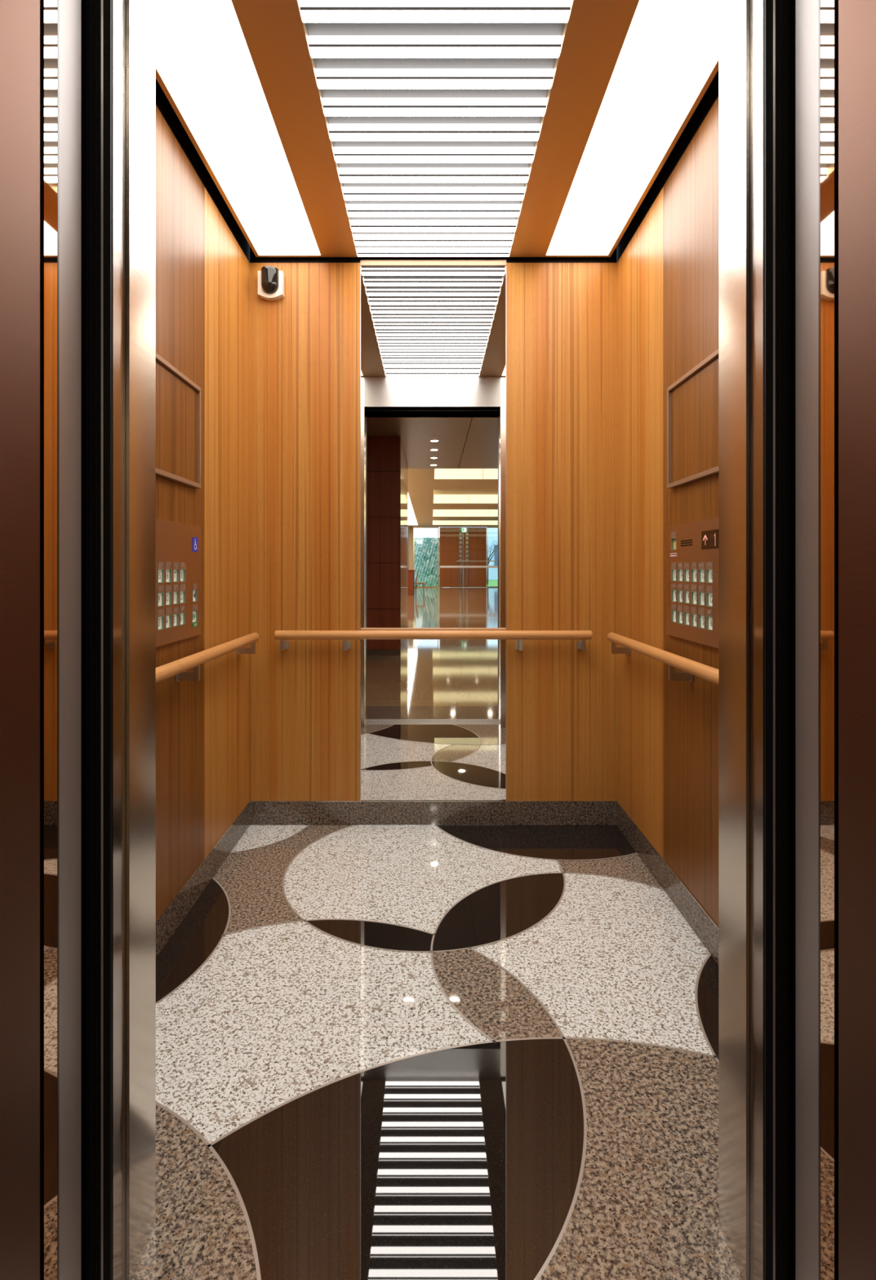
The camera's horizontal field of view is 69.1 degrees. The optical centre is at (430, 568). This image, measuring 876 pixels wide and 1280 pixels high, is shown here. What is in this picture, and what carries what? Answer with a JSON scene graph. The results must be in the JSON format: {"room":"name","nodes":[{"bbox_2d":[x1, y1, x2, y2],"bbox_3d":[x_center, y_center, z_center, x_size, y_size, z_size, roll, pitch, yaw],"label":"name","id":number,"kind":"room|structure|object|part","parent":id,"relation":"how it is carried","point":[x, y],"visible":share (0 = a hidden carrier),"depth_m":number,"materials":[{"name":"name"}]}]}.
{"room":"elevator interior","nodes":[
{"label":"elevator interior","id":0,"kind":"room"},
{"bbox_2d":[155,105,249,920],"bbox_3d":[-0.755,-0.102,1.820,0.030,2.296,1.615,0,0,0],"label":"wall","id":1,"kind":"structure","parent":0,"point":[202,272],"depth_m":2.09,"materials":[{"name":"brown wood"}]},
{"bbox_2d":[155,352,200,488],"bbox_3d":[-0.732,-0.412,1.776,0.015,0.317,0.460,0,0,0],"label":"frame","id":2,"kind":"object","parent":1,"relation":"attached to","point":[178,398],"visible":0.52,"depth_m":1.84,"materials":[{"name":"brown wood"}]},
{"bbox_2d":[155,518,201,647],"bbox_3d":[-0.734,0.037,1.786,0.011,0.342,0.477,0,0,0],"label":"control panel","id":3,"kind":"object","parent":1,"relation":"attached to","point":[178,544],"visible":0.7,"depth_m":1.83,"materials":[{"name":"brown metal"}]},
{"bbox_3d":[-0.730,0.117,1.720,0.002,0.018,0.038,0,0,0],"label":"braille plate","id":4,"kind":"part","parent":3,"relation":"part of","materials":[{"name":"beige metal"}]},
{"bbox_3d":[-0.730,0.054,1.720,0.002,0.018,0.038,0,0,0],"label":"braille plate","id":5,"kind":"part","parent":3,"relation":"part of","materials":[{"name":"beige metal"}]},
{"bbox_3d":[-0.730,-0.010,1.720,0.002,0.018,0.038,0,0,0],"label":"braille plate","id":6,"kind":"part","parent":3,"relation":"part of","materials":[{"name":"beige metal"}]},
{"bbox_3d":[-0.730,0.117,1.771,0.002,0.018,0.038,0,0,0],"label":"braille plate","id":7,"kind":"part","parent":3,"relation":"part of","materials":[{"name":"beige metal"}]},
{"bbox_3d":[-0.730,0.054,1.771,0.002,0.018,0.038,0,0,0],"label":"braille plate","id":8,"kind":"part","parent":3,"relation":"part of","materials":[{"name":"beige metal"}]},
{"bbox_3d":[-0.730,-0.010,1.771,0.002,0.018,0.038,0,0,0],"label":"braille plate","id":9,"kind":"part","parent":3,"relation":"part of","materials":[{"name":"beige metal"}]},
{"bbox_3d":[-0.730,0.117,1.823,0.002,0.018,0.038,0,0,0],"label":"braille plate","id":10,"kind":"part","parent":3,"relation":"part of","materials":[{"name":"beige metal"}]},
{"bbox_3d":[-0.730,0.054,1.823,0.002,0.018,0.038,0,0,0],"label":"braille plate","id":11,"kind":"part","parent":3,"relation":"part of","materials":[{"name":"beige metal"}]},
{"bbox_3d":[-0.730,-0.010,1.823,0.002,0.018,0.038,0,0,0],"label":"braille plate","id":12,"kind":"part","parent":3,"relation":"part of","materials":[{"name":"beige metal"}]},
{"bbox_3d":[-0.730,0.117,1.871,0.002,0.018,0.038,0,0,0],"label":"braille plate","id":13,"kind":"part","parent":3,"relation":"part of","materials":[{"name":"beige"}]},
{"bbox_3d":[-0.730,0.054,1.871,0.002,0.018,0.038,0,0,0],"label":"braille plate","id":14,"kind":"part","parent":3,"relation":"part of","materials":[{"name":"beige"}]},
{"bbox_3d":[-0.730,-0.010,1.871,0.002,0.018,0.038,0,0,0],"label":"braille plate","id":15,"kind":"part","parent":3,"relation":"part of","materials":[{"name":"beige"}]},
{"bbox_3d":[-0.730,0.119,1.970,0.002,0.018,0.046,0,0,0],"label":"braille plate","id":16,"kind":"part","parent":3,"relation":"part of","materials":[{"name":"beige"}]},
{"bbox_3d":[-0.730,0.054,1.970,0.002,0.018,0.038,0,0,0],"label":"braille plate","id":17,"kind":"part","parent":3,"relation":"part of","materials":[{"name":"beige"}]},
{"bbox_3d":[-0.755,-0.102,1.546,0.030,2.296,1.066,0,0,0],"label":"panel","id":18,"kind":"part","parent":1,"relation":"part of","materials":[{"name":"brown wood"}]},
{"bbox_2d":[155,801,249,957],"bbox_3d":[-0.738,0.996,1.805,0.002,0.097,1.584,0,0,0],"label":"baseboard","id":19,"kind":"structure","parent":1,"relation":"attached to","point":[168,922],"depth_m":2.02,"materials":[{"name":"stone"}]},
{"bbox_2d":[155,78,249,262],"bbox_3d":[-0.757,-1.328,1.820,0.026,0.153,1.615,0,0,0],"label":"trim","id":20,"kind":"structure","parent":1,"relation":"attached to","point":[162,103],"depth_m":2.03,"materials":[{"name":"black metal"}]},
{"bbox_2d":[155,632,259,683],"bbox_3d":[-0.701,0.287,1.859,0.076,0.082,1.222,0,0,0],"label":"handrail","id":21,"kind":"object","parent":1,"relation":"attached to","point":[177,668],"visible":0.53,"depth_m":1.85,"materials":[{"name":"brown wood"}]},
{"bbox_2d":[249,262,617,800],"bbox_3d":[0.010,-0.102,2.612,1.500,2.296,0.030,0,0,0],"label":"wall","id":22,"kind":"structure","parent":0,"point":[562,317],"depth_m":2.60,"materials":[{"name":"brown wood"}]},
{"bbox_2d":[257,266,284,301],"bbox_3d":[-0.648,-1.150,2.563,0.100,0.112,0.069,0,0,0],"label":"camera","id":23,"kind":"object","parent":22,"relation":"attached to","point":[270,279],"visible":1,"depth_m":2.56,"materials":[{"name":"beige plastic"}]},
{"bbox_2d":[360,259,506,800],"bbox_3d":[0.010,-0.157,2.602,0.596,2.206,0.015,0,0,0],"label":"wall mirror","id":24,"kind":"object","parent":22,"relation":"attached to","point":[433,332],"visible":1,"depth_m":2.60,"materials":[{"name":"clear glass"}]},
{"bbox_2d":[249,800,616,825],"bbox_3d":[0.010,0.996,2.596,1.495,0.097,0.002,0,0,0],"label":"baseboard","id":25,"kind":"structure","parent":22,"relation":"attached to","point":[261,812],"depth_m":2.60,"materials":[{"name":"stone"}]},
{"bbox_2d":[249,246,616,262],"bbox_3d":[0.010,-1.328,2.615,1.500,0.153,0.026,0,0,0],"label":"trim","id":26,"kind":"structure","parent":22,"relation":"attached to","point":[253,259],"depth_m":2.60,"materials":[{"name":"black metal"}]},
{"bbox_2d":[274,630,592,650],"bbox_3d":[0.010,0.287,2.558,1.264,0.082,0.076,0,0,0],"label":"handrail","id":27,"kind":"object","parent":22,"relation":"attached to","point":[282,635],"visible":1,"depth_m":2.53,"materials":[{"name":"brown wood"}]},
{"bbox_3d":[0.010,0.264,2.538,1.264,0.036,0.036,0,0,0],"label":"rail","id":28,"kind":"part","parent":27,"relation":"part of","materials":[{"name":"brown wood"}]},
{"bbox_2d":[155,0,718,257],"bbox_3d":[0.010,-1.289,1.800,1.436,0.050,1.561,0,0,0],"label":"ceiling","id":29,"kind":"structure","parent":0,"point":[593,36],"depth_m":1.76,"materials":[{"name":"brown wood"}]},
{"bbox_2d":[155,0,320,255],"bbox_3d":[-0.569,-1.290,1.800,0.249,0.049,1.532,0,0,0],"label":"ceiling light","id":30,"kind":"object","parent":29,"relation":"attached to","point":[204,60],"visible":0.89,"depth_m":1.77,"materials":[{"name":"white plastic"}]},
{"bbox_2d":[299,0,570,257],"bbox_3d":[0.010,-1.288,1.798,0.613,0.048,1.558,0,0,0],"label":"ceiling light","id":31,"kind":"object","parent":29,"relation":"attached to","point":[434,109],"visible":1,"depth_m":1.74,"materials":[{"name":"grey"}]},
{"bbox_2d":[546,0,718,255],"bbox_3d":[0.589,-1.290,1.800,0.249,0.049,1.532,0,0,0],"label":"ceiling light","id":32,"kind":"object","parent":29,"relation":"attached to","point":[669,50],"visible":0.89,"depth_m":1.77,"materials":[{"name":"white plastic"}]},
{"bbox_2d":[133,825,742,1279],"bbox_3d":[0.010,1.060,1.762,1.506,0.031,1.677,0,0,0],"label":"floor","id":33,"kind":"structure","parent":0,"point":[384,1052],"depth_m":1.35,"materials":[{"name":"white stone"}]},
{"bbox_2d":[125,0,750,1279],"bbox_3d":[0.010,-0.179,0.969,1.560,2.450,0.088,0,0,0],"label":"door frame","id":34,"kind":"structure","parent":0,"point":[734,15],"depth_m":0.96,"materials":[{"name":"metal"}]},
{"bbox_2d":[80,0,125,1279],"bbox_3d":[-0.843,-0.038,0.902,0.800,2.152,0.043,0,0,0],"label":"door","id":35,"kind":"structure","parent":34,"relation":"in","point":[103,22],"depth_m":0.88,"materials":[{"name":"metal"}]},
{"bbox_2d":[750,0,795,1279],"bbox_3d":[0.864,-0.038,0.902,0.800,2.152,0.043,0,0,0],"label":"door","id":36,"kind":"structure","parent":34,"relation":"in","point":[772,22],"depth_m":0.88,"materials":[{"name":"metal"}]},
{"bbox_2d":[617,96,718,927],"bbox_3d":[0.775,-0.102,1.820,0.030,2.296,1.615,0,0,0],"label":"wall","id":37,"kind":"structure","parent":0,"point":[668,271],"depth_m":2.09,"materials":[{"name":"brown wood"}]},
{"bbox_2d":[607,632,718,684],"bbox_3d":[0.721,0.287,1.859,0.076,0.082,1.222,0,0,0],"label":"handrail","id":38,"kind":"object","parent":37,"relation":"attached to","point":[691,668],"visible":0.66,"depth_m":1.85,"materials":[{"name":"brown wood"}]},
{"bbox_2d":[616,800,718,964],"bbox_3d":[0.759,0.996,1.805,0.002,0.097,1.584,0,0,0],"label":"baseboard","id":39,"kind":"structure","parent":37,"relation":"attached to","point":[695,916],"depth_m":2.00,"materials":[{"name":"stone"}]},
{"bbox_2d":[616,70,718,262],"bbox_3d":[0.777,-1.328,1.820,0.026,0.153,1.615,0,0,0],"label":"trim","id":40,"kind":"structure","parent":37,"relation":"attached to","point":[711,94],"depth_m":2.01,"materials":[{"name":"black metal"}]},
{"bbox_3d":[0.775,-0.102,1.546,0.030,2.296,1.066,0,0,0],"label":"panel","id":41,"kind":"part","parent":37,"relation":"part of","materials":[{"name":"brown wood"}]},
{"bbox_2d":[666,517,718,648],"bbox_3d":[0.754,0.037,1.786,0.010,0.342,0.477,0,0,0],"label":"control panel","id":42,"kind":"object","parent":37,"relation":"attached to","point":[691,548],"visible":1,"depth_m":1.82,"materials":[{"name":"brown metal"}]},
{"bbox_3d":[0.750,-0.106,1.964,0.002,0.018,0.040,0,0,0],"label":"braille plate","id":43,"kind":"part","parent":42,"relation":"part of","materials":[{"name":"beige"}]},
{"bbox_3d":[0.750,0.117,1.964,0.002,0.018,0.038,0,0,0],"label":"braille plate","id":44,"kind":"part","parent":42,"relation":"part of","materials":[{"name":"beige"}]},
{"bbox_3d":[0.750,0.054,1.964,0.002,0.018,0.038,0,0,0],"label":"braille plate","id":45,"kind":"part","parent":42,"relation":"part of","materials":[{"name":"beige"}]},
{"bbox_3d":[0.750,-0.010,1.964,0.002,0.018,0.038,0,0,0],"label":"braille plate","id":46,"kind":"part","parent":42,"relation":"part of","materials":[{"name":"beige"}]},
{"bbox_3d":[0.750,0.117,1.914,0.002,0.018,0.038,0,0,0],"label":"braille plate","id":47,"kind":"part","parent":42,"relation":"part of","materials":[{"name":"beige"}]},
{"bbox_3d":[0.750,0.054,1.914,0.002,0.018,0.038,0,0,0],"label":"braille plate","id":48,"kind":"part","parent":42,"relation":"part of","materials":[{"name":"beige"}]},
{"bbox_3d":[0.750,-0.010,1.914,0.002,0.018,0.038,0,0,0],"label":"braille plate","id":49,"kind":"part","parent":42,"relation":"part of","materials":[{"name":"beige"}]},
{"bbox_3d":[0.750,0.117,1.865,0.002,0.018,0.038,0,0,0],"label":"braille plate","id":50,"kind":"part","parent":42,"relation":"part of","materials":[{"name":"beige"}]},
{"bbox_3d":[0.750,0.054,1.865,0.002,0.018,0.038,0,0,0],"label":"braille plate","id":51,"kind":"part","parent":42,"relation":"part of","materials":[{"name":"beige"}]},
{"bbox_3d":[0.750,-0.010,1.865,0.002,0.018,0.038,0,0,0],"label":"braille plate","id":52,"kind":"part","parent":42,"relation":"part of","materials":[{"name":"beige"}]},
{"bbox_3d":[0.750,0.117,1.813,0.002,0.018,0.038,0,0,0],"label":"braille plate","id":53,"kind":"part","parent":42,"relation":"part of","materials":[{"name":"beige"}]},
{"bbox_3d":[0.750,0.054,1.813,0.002,0.018,0.038,0,0,0],"label":"braille plate","id":54,"kind":"part","parent":42,"relation":"part of","materials":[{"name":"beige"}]},
{"bbox_3d":[0.750,-0.010,1.813,0.002,0.018,0.038,0,0,0],"label":"braille plate","id":55,"kind":"part","parent":42,"relation":"part of","materials":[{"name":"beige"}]},
{"bbox_3d":[0.750,0.117,1.763,0.002,0.018,0.038,0,0,0],"label":"braille plate","id":56,"kind":"part","parent":42,"relation":"part of","materials":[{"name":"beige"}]},
{"bbox_3d":[0.750,0.054,1.763,0.002,0.018,0.038,0,0,0],"label":"braille plate","id":57,"kind":"part","parent":42,"relation":"part of","materials":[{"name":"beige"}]},
{"bbox_3d":[0.750,-0.010,1.763,0.002,0.018,0.038,0,0,0],"label":"braille plate","id":58,"kind":"part","parent":42,"relation":"part of","materials":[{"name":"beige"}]},
{"bbox_3d":[0.750,0.117,1.712,0.002,0.018,0.038,0,0,0],"label":"braille plate","id":59,"kind":"part","parent":42,"relation":"part of","materials":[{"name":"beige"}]},
{"bbox_3d":[0.750,0.054,1.712,0.002,0.018,0.038,0,0,0],"label":"braille plate","id":60,"kind":"part","parent":42,"relation":"part of","materials":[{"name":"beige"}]},
{"bbox_3d":[0.750,-0.010,1.712,0.002,0.018,0.038,0,0,0],"label":"braille plate","id":61,"kind":"part","parent":42,"relation":"part of","materials":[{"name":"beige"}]},
{"bbox_2d":[666,349,718,488],"bbox_3d":[0.752,-0.412,1.776,0.015,0.317,0.460,0,0,0],"label":"frame","id":62,"kind":"object","parent":37,"relation":"attached to","point":[692,400],"visible":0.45,"depth_m":1.82,"materials":[{"name":"brown wood"}]},
{"bbox_3d":[0.760,-0.404,0.663,11.500,2.900,0.250,0,0,0],"label":"wall","id":63,"kind":"structure","parent":0,"visible":0},
{"bbox_2d":[0,0,57,1279],"bbox_3d":[-0.500,-0.032,0.669,0.060,2.155,0.263,0,0,0],"label":"door frame","id":64,"kind":"structure","parent":63,"relation":"attached to","point":[28,28],"depth_m":0.74,"materials":[{"name":"brown metal"}]},
{"bbox_2d":[57,0,80,1279],"bbox_3d":[-0.870,-0.038,0.829,0.800,2.152,0.055,0,0,0],"label":"door","id":65,"kind":"structure","parent":63,"relation":"in","point":[68,11],"depth_m":0.83,"materials":[{"name":"grey metal"}]},
{"bbox_2d":[795,0,820,1279],"bbox_3d":[0.890,-0.038,0.829,0.800,2.152,0.055,0,0,0],"label":"door","id":66,"kind":"structure","parent":63,"relation":"in","point":[807,12],"depth_m":0.83,"materials":[{"name":"grey metal"}]},
{"bbox_2d":[820,0,875,1279],"bbox_3d":[0.520,-0.032,0.669,0.060,2.155,0.263,0,0,0],"label":"door frame","id":67,"kind":"structure","parent":63,"relation":"attached to","point":[847,27],"depth_m":0.75,"materials":[{"name":"brown metal"}]}
]}

